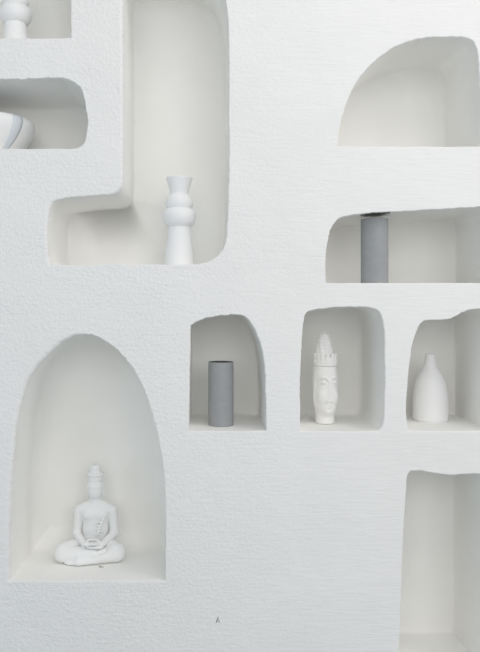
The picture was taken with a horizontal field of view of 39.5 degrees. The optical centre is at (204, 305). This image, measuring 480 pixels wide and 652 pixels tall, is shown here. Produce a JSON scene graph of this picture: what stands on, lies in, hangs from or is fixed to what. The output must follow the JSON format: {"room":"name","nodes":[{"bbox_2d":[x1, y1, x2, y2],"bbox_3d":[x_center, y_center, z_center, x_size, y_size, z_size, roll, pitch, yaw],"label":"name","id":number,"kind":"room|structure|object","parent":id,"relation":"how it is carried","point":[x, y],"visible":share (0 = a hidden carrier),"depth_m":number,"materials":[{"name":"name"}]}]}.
{"room":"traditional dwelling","nodes":[
{"label":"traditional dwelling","id":0,"kind":"room"},
{"bbox_2d":[0,0,479,651],"bbox_3d":[0.100,-0.025,2.179,3.100,2.750,0.362,0,0,0],"label":"wall","id":1,"kind":"structure","parent":0,"point":[293,124],"depth_m":2.00,"materials":[{"name":"white paint"}]},
{"bbox_2d":[0,0,31,37],"bbox_3d":[-0.603,-0.924,2.120,0.103,0.241,0.103,0,0,36],"label":"vase","id":2,"kind":"object","parent":1,"relation":"in","point":[15,15],"visible":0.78,"depth_m":2.08,"materials":[{"name":"white ceramic"}]},
{"bbox_2d":[0,112,34,148],"bbox_3d":[-0.684,-0.539,2.160,0.267,0.132,0.267,0,0,0],"label":"bowl","id":3,"kind":"object","parent":1,"relation":"in","point":[16,131],"visible":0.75,"depth_m":2.09,"materials":[{"name":"white ceramic"}]},
{"bbox_2d":[54,464,125,565],"bbox_3d":[-0.372,0.672,2.169,0.232,0.307,0.138,0,0,0],"label":"seated statue","id":4,"kind":"object","parent":1,"relation":"in","point":[97,515],"visible":1,"depth_m":2.16,"materials":[{"name":"white paint"}]},
{"bbox_2d":[162,175,195,264],"bbox_3d":[-0.082,-0.266,2.120,0.108,0.284,0.108,0,0,0],"label":"vase","id":5,"kind":"object","parent":1,"relation":"in","point":[179,216],"visible":0.96,"depth_m":2.08,"materials":[{"name":"white ceramic"}]},
{"bbox_2d":[208,361,233,426],"bbox_3d":[0.050,0.275,2.103,0.080,0.200,0.080,0,0,0],"label":"vase","id":6,"kind":"object","parent":1,"relation":"in","point":[220,373],"visible":1,"depth_m":2.07,"materials":[{"name":"grey ceramic"}]},
{"bbox_2d":[312,332,337,423],"bbox_3d":[0.386,0.229,2.136,0.082,0.292,0.098,0,0,-9],"label":"head sculpture","id":7,"kind":"object","parent":1,"relation":"in","point":[324,376],"visible":1,"depth_m":2.11,"materials":[{"name":"white paint"}]},
{"bbox_2d":[361,217,387,282],"bbox_3d":[0.528,-0.170,2.075,0.084,0.201,0.084,0,0,0],"label":"vase","id":8,"kind":"object","parent":1,"relation":"in","point":[374,231],"visible":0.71,"depth_m":2.04,"materials":[{"name":"grey ceramic"}]},
{"bbox_2d":[412,353,448,422],"bbox_3d":[0.740,0.266,2.188,0.112,0.218,0.112,0,0,0],"label":"bottle vase","id":9,"kind":"object","parent":1,"relation":"in","point":[430,392],"visible":1,"depth_m":2.15,"materials":[{"name":"white ceramic"}]}
]}

